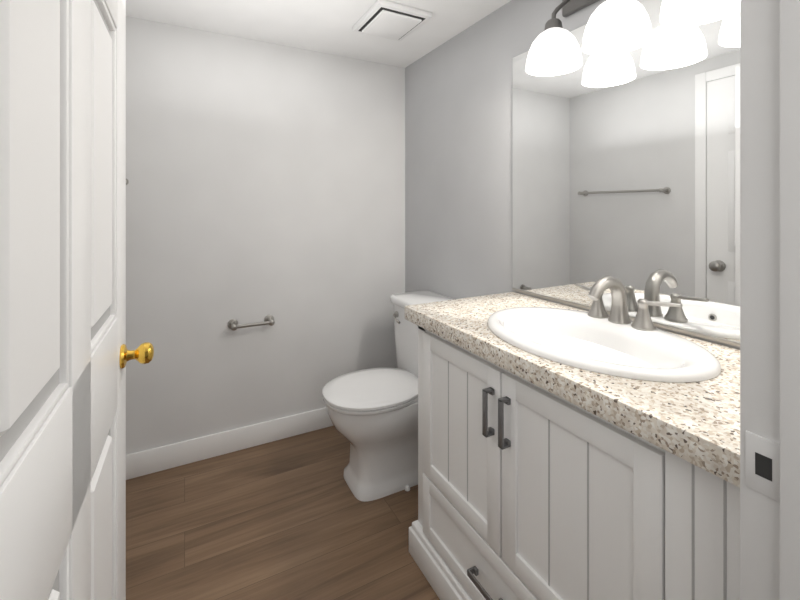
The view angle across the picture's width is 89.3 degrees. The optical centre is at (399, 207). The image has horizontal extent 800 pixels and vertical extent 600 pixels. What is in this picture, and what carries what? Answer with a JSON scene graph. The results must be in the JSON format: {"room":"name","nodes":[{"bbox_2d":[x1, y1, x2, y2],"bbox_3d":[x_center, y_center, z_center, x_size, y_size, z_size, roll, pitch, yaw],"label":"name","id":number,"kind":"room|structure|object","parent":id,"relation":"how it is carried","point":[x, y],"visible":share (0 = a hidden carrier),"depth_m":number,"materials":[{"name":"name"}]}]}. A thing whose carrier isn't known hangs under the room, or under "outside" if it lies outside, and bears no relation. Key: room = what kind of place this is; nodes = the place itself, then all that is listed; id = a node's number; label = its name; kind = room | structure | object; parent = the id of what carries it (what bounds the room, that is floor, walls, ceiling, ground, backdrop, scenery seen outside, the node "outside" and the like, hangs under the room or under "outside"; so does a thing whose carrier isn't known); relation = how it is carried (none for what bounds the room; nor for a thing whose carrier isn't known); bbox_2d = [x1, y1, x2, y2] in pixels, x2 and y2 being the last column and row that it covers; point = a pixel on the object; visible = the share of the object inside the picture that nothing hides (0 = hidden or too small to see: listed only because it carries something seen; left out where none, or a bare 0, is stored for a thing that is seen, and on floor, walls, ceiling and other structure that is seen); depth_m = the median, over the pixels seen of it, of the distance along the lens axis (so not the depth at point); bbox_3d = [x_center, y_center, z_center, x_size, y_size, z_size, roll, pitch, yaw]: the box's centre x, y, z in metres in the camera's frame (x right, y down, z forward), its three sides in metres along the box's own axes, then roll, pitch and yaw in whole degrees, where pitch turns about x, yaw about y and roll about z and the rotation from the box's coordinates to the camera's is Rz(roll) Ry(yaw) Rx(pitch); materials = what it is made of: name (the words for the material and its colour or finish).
{"room":"bathroom","nodes":[
{"label":"bathroom","id":0,"kind":"room"},
{"bbox_2d":[126,16,404,454],"bbox_3d":[-0.678,0.185,2.287,1.780,2.170,0.115,0,0,-28],"label":"wall","id":1,"kind":"structure","parent":0,"point":[265,178],"depth_m":2.16,"materials":[{"name":"paint"}]},
{"bbox_2d":[126,407,332,479],"bbox_3d":[-0.633,1.212,2.235,1.520,0.115,0.017,0,0,-28],"label":"baseboard","id":2,"kind":"structure","parent":1,"relation":"attached to","point":[152,460],"depth_m":2.06,"materials":[{"name":"white paint"}]},
{"bbox_2d":[228,315,274,330],"bbox_3d":[-0.774,0.605,2.124,0.233,0.051,0.081,0,0,-28],"label":"paper holder","id":3,"kind":"object","parent":1,"relation":"attached to","point":[233,325],"visible":1,"depth_m":2.10,"materials":[{"name":"silver metal"}]},
{"bbox_2d":[126,426,439,599],"bbox_3d":[-0.177,1.320,1.344,1.780,0.100,2.250,0,0,-28],"label":"floor","id":4,"kind":"structure","parent":0,"point":[292,518],"depth_m":1.59,"materials":[{"name":"brown wood"}]},
{"bbox_2d":[322,291,453,501],"bbox_3d":[-0.025,0.872,1.952,0.698,0.797,0.522,0,0,-28],"label":"toilet","id":5,"kind":"object","parent":4,"relation":"on","point":[373,414],"visible":0.67,"depth_m":1.81,"materials":[{"name":"white ceramic"}]},
{"bbox_2d":[405,276,739,599],"bbox_3d":[0.498,0.735,1.155,0.534,1.070,1.051,0,0,-28],"label":"vanity cabinet","id":6,"kind":"object","parent":4,"relation":"on","point":[565,452],"visible":0.94,"depth_m":0.95,"materials":[{"name":"white wood"}]},
{"bbox_2d":[405,291,739,498],"bbox_3d":[0.498,0.385,1.155,0.534,0.050,1.051,0,0,-28],"label":"countertop","id":7,"kind":"structure","parent":6,"relation":"on","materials":[{"name":"stone"}]},
{"bbox_2d":[487,306,721,413],"bbox_3d":[0.515,0.429,1.129,0.456,0.173,0.620,0,0,-28],"label":"sink","id":8,"kind":"object","parent":7,"relation":"in","point":[648,365],"depth_m":1.04,"materials":[{"name":"white ceramic"}]},
{"bbox_2d":[575,276,682,330],"bbox_3d":[0.619,0.272,1.201,0.164,0.144,0.333,0,0,-28],"label":"faucet","id":9,"kind":"object","parent":7,"relation":"on","point":[597,316],"depth_m":1.20,"materials":[{"name":"silver metal"}]},
{"bbox_2d":[126,0,510,67],"bbox_3d":[-0.177,-0.950,1.344,1.780,0.100,2.250,0,0,-28],"label":"ceiling","id":10,"kind":"structure","parent":0,"point":[324,26],"depth_m":1.94,"materials":[{"name":"paint"}]},
{"bbox_2d":[353,0,431,40],"bbox_3d":[-0.044,-0.882,1.936,0.270,0.036,0.310,0,0,-28],"label":"fan","id":11,"kind":"object","parent":10,"relation":"attached to","point":[389,20],"visible":0.98,"depth_m":1.88,"materials":[{"name":"white plastic"}]},
{"bbox_2d":[405,0,739,349],"bbox_3d":[0.585,0.185,1.684,0.115,2.170,2.135,0,0,-28],"label":"wall","id":12,"kind":"structure","parent":0,"point":[458,166],"depth_m":2.03,"materials":[{"name":"paint"}]},
{"bbox_2d":[512,0,739,346],"bbox_3d":[0.724,-0.146,1.291,0.008,0.997,1.020,0,0,-28],"label":"wall mirror","id":13,"kind":"object","parent":12,"relation":"attached to","point":[626,169],"visible":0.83,"depth_m":1.25,"materials":[{"name":"clear glass"}]},
{"bbox_2d":[526,0,739,75],"bbox_3d":[0.650,-0.634,1.184,0.240,0.321,0.630,0,0,-28],"label":"sconce","id":14,"kind":"object","parent":12,"relation":"attached to","point":[613,27],"visible":1,"depth_m":1.19,"materials":[{"name":"white glass"}]},
{"bbox_3d":[0.123,-0.840,0.295,0.856,0.120,0.115,0,0,-28],"label":"lintel","id":15,"kind":"object","parent":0,"visible":0},
{"bbox_2d":[740,0,799,599],"bbox_3d":[0.123,0.224,0.295,0.940,2.092,0.151,0,0,-28],"label":"door frame","id":16,"kind":"structure","parent":15,"relation":"attached to","point":[769,299],"depth_m":0.51,"materials":[{"name":"white paint"}]},
{"bbox_2d":[0,0,153,599],"bbox_3d":[-0.428,0.251,0.523,0.151,2.014,0.821,0,0,-28],"label":"door leaf","id":17,"kind":"structure","parent":16,"relation":"attached to","point":[66,354],"depth_m":0.47,"materials":[{"name":"white paint"}]}
]}

